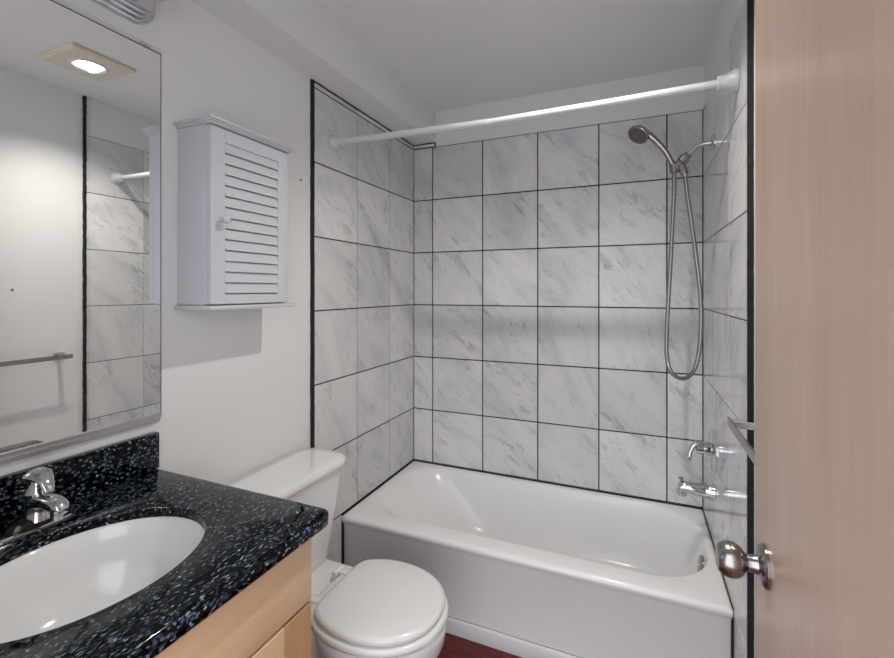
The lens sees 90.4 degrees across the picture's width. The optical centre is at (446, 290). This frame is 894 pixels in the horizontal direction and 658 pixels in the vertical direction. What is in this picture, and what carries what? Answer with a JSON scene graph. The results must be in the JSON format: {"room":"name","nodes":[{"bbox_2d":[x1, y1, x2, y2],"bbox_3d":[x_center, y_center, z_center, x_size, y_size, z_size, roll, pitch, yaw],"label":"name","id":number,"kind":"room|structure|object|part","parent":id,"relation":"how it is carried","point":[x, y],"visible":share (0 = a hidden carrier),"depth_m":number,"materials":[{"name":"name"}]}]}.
{"room":"bathroom","nodes":[
{"label":"bathroom","id":0,"kind":"room"},
{"bbox_2d":[0,0,309,484],"bbox_3d":[-0.717,0.168,1.599,0.100,2.444,2.380,0,0,23],"label":"wall","id":1,"kind":"structure","parent":0,"point":[235,383],"depth_m":1.45,"materials":[{"name":"white paint"}]},
{"bbox_2d":[0,431,158,526],"bbox_3d":[-0.946,0.441,0.903,0.023,0.099,0.715,0,0,23],"label":"backsplash","id":2,"kind":"structure","parent":1,"relation":"attached to","point":[78,475],"depth_m":1.07,"materials":[{"name":"black stone"}]},
{"bbox_2d":[0,0,161,464],"bbox_3d":[-0.938,-0.155,0.935,0.013,1.043,0.684,0,0,23],"label":"wall mirror","id":3,"kind":"object","parent":1,"relation":"attached to","point":[80,94],"visible":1,"depth_m":1.06,"materials":[{"name":"clear glass"}]},
{"bbox_2d":[90,0,164,24],"bbox_3d":[-0.859,-0.775,0.929,0.164,0.124,0.595,0,0,23],"label":"vanity light","id":4,"kind":"object","parent":1,"relation":"attached to","point":[139,12],"visible":1,"depth_m":1.16,"materials":[{"name":"silver metal"}]},
{"bbox_2d":[173,114,295,309],"bbox_3d":[-0.653,-0.216,1.408,0.166,0.545,0.338,0,0,23],"label":"upper cabinet","id":5,"kind":"object","parent":1,"relation":"attached to","point":[233,178],"visible":1,"depth_m":1.31,"materials":[{"name":"white paint"}]},
{"bbox_3d":[-0.636,-0.204,1.272,0.029,0.027,0.027,0,0,23],"label":"knob","id":6,"kind":"part","parent":5,"relation":"part of","materials":[{"name":"white paint"}]},
{"bbox_3d":[-0.660,-0.481,1.410,0.152,0.017,0.337,0,0,23],"label":"cornice","id":7,"kind":"part","parent":5,"relation":"part of","materials":[{"name":"white paint"}]},
{"bbox_3d":[-0.616,-0.213,1.385,0.022,0.507,0.293,0,0,23],"label":"door","id":8,"kind":"part","parent":5,"relation":"part of","materials":[{"name":"white paint"}]},
{"bbox_2d":[310,79,314,447],"bbox_3d":[-0.557,0.259,1.836,0.008,2.258,0.019,0,0,23],"label":"trim","id":9,"kind":"structure","parent":1,"relation":"attached to","point":[312,89],"depth_m":1.83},
{"bbox_2d":[312,79,413,146],"bbox_3d":[-0.380,-0.867,2.251,0.008,0.009,0.915,0,0,23],"label":"trim","id":10,"kind":"structure","parent":1,"relation":"attached to","point":[312,79],"depth_m":2.11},
{"bbox_2d":[314,83,412,562],"bbox_3d":[-0.379,0.259,2.255,0.007,2.254,0.895,0,0,23],"label":"wall tile","id":11,"kind":"structure","parent":1,"relation":"attached to","point":[363,234],"depth_m":2.17,"materials":[{"name":"tile"}]},
{"bbox_2d":[189,0,435,144],"bbox_3d":[-0.582,-0.963,1.597,0.150,0.182,2.280,0,0,23],"label":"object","id":12,"kind":"structure","parent":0,"point":[298,33],"depth_m":1.74,"materials":[{"name":"white paint"}]},
{"bbox_2d":[438,616,580,657],"bbox_3d":[-0.183,1.420,0.774,1.731,0.060,3.680,0,0,23],"label":"floor","id":13,"kind":"structure","parent":0,"point":[454,646],"depth_m":1.71,"materials":[{"name":"red wood"}]},
{"bbox_2d":[155,539,310,657],"bbox_3d":[-0.697,0.960,0.779,0.578,0.861,0.683,0,0,23],"label":"vanity cabinet","id":14,"kind":"object","parent":13,"relation":"on","point":[271,617],"visible":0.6,"depth_m":0.86,"materials":[{"name":"brown wood"}]},
{"bbox_2d":[0,431,328,657],"bbox_3d":[-0.678,0.461,0.789,0.606,0.137,0.715,0,0,23],"label":"countertop","id":15,"kind":"structure","parent":14,"relation":"on","point":[247,534],"depth_m":0.91,"materials":[{"name":"black stone"}]},
{"bbox_2d":[0,467,72,544],"bbox_3d":[-0.831,0.430,0.903,0.129,0.121,0.144,0,0,23],"label":"faucet","id":16,"kind":"object","parent":15,"relation":"on","point":[43,508],"visible":1,"depth_m":0.90,"materials":[{"name":"silver metal"}]},
{"bbox_3d":[-0.860,0.487,0.916,0.054,0.007,0.144,0,0,23],"label":"plate","id":17,"kind":"part","parent":16,"relation":"part of","materials":[{"name":"silver metal"}]},
{"bbox_3d":[-0.848,0.392,0.921,0.084,0.044,0.048,0,0,23],"label":"lever handle","id":18,"kind":"part","parent":16,"relation":"part of","materials":[{"name":"silver metal"}]},
{"bbox_3d":[-0.809,0.436,0.905,0.090,0.036,0.040,0,0,23],"label":"spout","id":19,"kind":"part","parent":16,"relation":"part of","materials":[{"name":"silver metal"}]},
{"bbox_2d":[0,516,204,643],"bbox_3d":[-0.655,0.595,0.806,0.364,0.168,0.426,0,0,23],"label":"sink","id":20,"kind":"object","parent":15,"relation":"in","point":[67,580],"visible":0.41,"depth_m":0.92,"materials":[{"name":"white ceramic"}]},
{"bbox_3d":[-0.374,0.727,0.827,0.021,0.082,0.174,0,0,23],"label":"rail","id":21,"kind":"part","parent":14,"relation":"part of","materials":[{"name":"brown wood"}]},
{"bbox_2d":[225,448,448,657],"bbox_3d":[-0.335,1.008,1.447,0.705,0.762,0.468,0,0,23],"label":"toilet","id":22,"kind":"object","parent":13,"relation":"on","point":[373,608],"visible":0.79,"depth_m":1.39,"materials":[{"name":"white ceramic"}]},
{"bbox_3d":[-0.556,0.644,1.542,0.224,0.036,0.468,0,0,23],"label":"tank lid","id":23,"kind":"part","parent":22,"relation":"part of","materials":[{"name":"white ceramic"}]},
{"bbox_3d":[-0.559,0.836,1.543,0.204,0.347,0.436,0,0,23],"label":"tank","id":24,"kind":"part","parent":22,"relation":"part of","materials":[{"name":"white ceramic"}]},
{"bbox_3d":[-0.188,0.962,1.385,0.365,0.024,0.360,0,0,23],"label":"lid","id":25,"kind":"part","parent":22,"relation":"part of","materials":[{"name":"white plastic"}]},
{"bbox_3d":[-0.203,0.990,1.391,0.419,0.022,0.378,0,0,23],"label":"seat","id":26,"kind":"part","parent":22,"relation":"part of","materials":[{"name":"white plastic"}]},
{"bbox_3d":[-0.268,1.198,1.419,0.554,0.383,0.368,0,0,23],"label":"bowl","id":27,"kind":"part","parent":22,"relation":"part of","materials":[{"name":"white ceramic"}]},
{"bbox_2d":[342,461,732,657],"bbox_3d":[0.357,1.177,2.038,1.514,0.315,0.712,0,0,23],"label":"bathtub","id":28,"kind":"object","parent":13,"relation":"on","point":[581,573],"visible":1,"depth_m":1.83,"materials":[{"name":"white ceramic"}]},
{"bbox_3d":[1.022,1.104,1.777,0.030,0.079,0.080,0,0,23],"label":"overflow plate","id":29,"kind":"part","parent":28,"relation":"part of","materials":[{"name":"silver metal"}]},
{"bbox_2d":[446,617,578,657],"bbox_3d":[0.220,1.363,1.716,1.506,0.052,0.020,0,0,23],"label":"baseboard","id":30,"kind":"structure","parent":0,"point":[497,640],"depth_m":1.72,"materials":[{"name":"white paint"}]},
{"bbox_2d":[311,0,723,110],"bbox_3d":[0.053,-1.094,1.326,1.731,0.080,2.480,0,0,23],"label":"ceiling","id":31,"kind":"structure","parent":0,"point":[451,54],"depth_m":1.86,"materials":[{"name":"white paint"}]},
{"bbox_2d":[413,65,704,510],"bbox_3d":[0.520,0.168,2.420,1.731,2.444,0.100,0,0,23],"label":"wall","id":32,"kind":"structure","parent":0,"point":[693,101],"depth_m":2.31,"materials":[{"name":"white paint"}]},
{"bbox_2d":[414,143,435,149],"bbox_3d":[-0.133,-0.858,2.640,0.143,0.027,0.007,0,0,23],"label":"tile strip","id":33,"kind":"object","parent":32,"relation":"attached to","point":[427,145],"visible":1,"depth_m":2.64,"materials":[{"name":"tile"}]},
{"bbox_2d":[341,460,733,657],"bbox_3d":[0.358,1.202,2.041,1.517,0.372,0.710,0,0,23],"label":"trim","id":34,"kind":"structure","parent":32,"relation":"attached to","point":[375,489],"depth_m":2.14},
{"bbox_2d":[414,110,702,507],"bbox_3d":[0.499,0.086,2.371,1.517,1.860,0.007,0,0,23],"label":"wall tile","id":35,"kind":"structure","parent":32,"relation":"attached to","point":[541,260],"depth_m":2.33,"materials":[{"name":"tile"}]},
{"bbox_2d":[705,0,754,657],"bbox_3d":[0.783,0.168,0.960,0.100,2.444,2.380,0,0,23],"label":"wall","id":36,"kind":"structure","parent":0,"point":[730,10],"depth_m":1.55,"materials":[{"name":"white paint"}]},
{"bbox_2d":[703,0,746,657],"bbox_3d":[1.016,0.271,1.642,0.007,2.230,0.927,0,0,23],"label":"wall tile","id":37,"kind":"structure","parent":36,"relation":"attached to","point":[724,112],"depth_m":1.52,"materials":[{"name":"tile"}]},
{"bbox_2d":[328,68,739,150],"bbox_3d":[0.195,-0.647,1.659,1.516,0.076,0.070,0,0,23],"label":"shower rod","id":38,"kind":"object","parent":37,"relation":"attached to","point":[730,82],"visible":1,"depth_m":1.57,"materials":[{"name":"white metal"}]},
{"bbox_2d":[628,125,714,380],"bbox_3d":[0.919,-0.159,1.826,0.323,1.065,0.083,0,0,19],"label":"shower","id":39,"kind":"object","parent":37,"relation":"attached to","point":[639,134],"visible":1,"depth_m":1.83,"materials":[{"name":"silver metal"}]},
{"bbox_2d":[676,476,715,500],"bbox_3d":[0.996,0.795,1.782,0.139,0.074,0.064,0,0,23],"label":"tub spout","id":40,"kind":"object","parent":37,"relation":"attached to","point":[705,490],"visible":1,"depth_m":1.76,"materials":[{"name":"silver metal"}]},
{"bbox_2d":[686,429,716,472],"bbox_3d":[1.024,0.642,1.797,0.099,0.168,0.168,0,0,23],"label":"tub valve","id":41,"kind":"object","parent":37,"relation":"attached to","point":[709,448],"visible":1,"depth_m":1.77,"materials":[{"name":"silver metal"}]},
{"bbox_3d":[1.001,0.651,1.802,0.055,0.081,0.028,0,0,11],"label":"lever","id":42,"kind":"part","parent":41,"relation":"part of","materials":[{"name":"silver metal"}]},
{"bbox_3d":[1.035,0.638,1.792,0.056,0.054,0.054,0,0,23],"label":"valve stem","id":43,"kind":"part","parent":41,"relation":"part of","materials":[{"name":"silver metal"}]},
{"bbox_2d":[727,417,754,464],"bbox_3d":[0.646,0.340,0.862,0.076,0.036,0.612,0,0,23],"label":"towel bar","id":44,"kind":"object","parent":36,"relation":"attached to","point":[734,425],"visible":0.12,"depth_m":1.07,"materials":[{"name":"silver metal"}]},
{"bbox_2d":[747,0,753,657],"bbox_3d":[0.829,0.169,1.212,0.014,2.439,0.015,0,0,23],"label":"trim","id":45,"kind":"structure","parent":36,"relation":"attached to","point":[750,3],"depth_m":1.21,"materials":[{"name":"black metal"}]},
{"bbox_2d":[715,0,893,657],"bbox_3d":[0.391,0.364,0.450,0.113,2.028,0.763,0,0,23],"label":"door","id":46,"kind":"structure","parent":36,"relation":"in","point":[822,563],"depth_m":0.51,"materials":[{"name":"brown wood"}]},
{"bbox_3d":[0.492,0.454,0.744,0.070,0.068,0.068,0,0,23],"label":"knob","id":47,"kind":"part","parent":46,"relation":"part of","materials":[{"name":"silver metal"}]}
]}

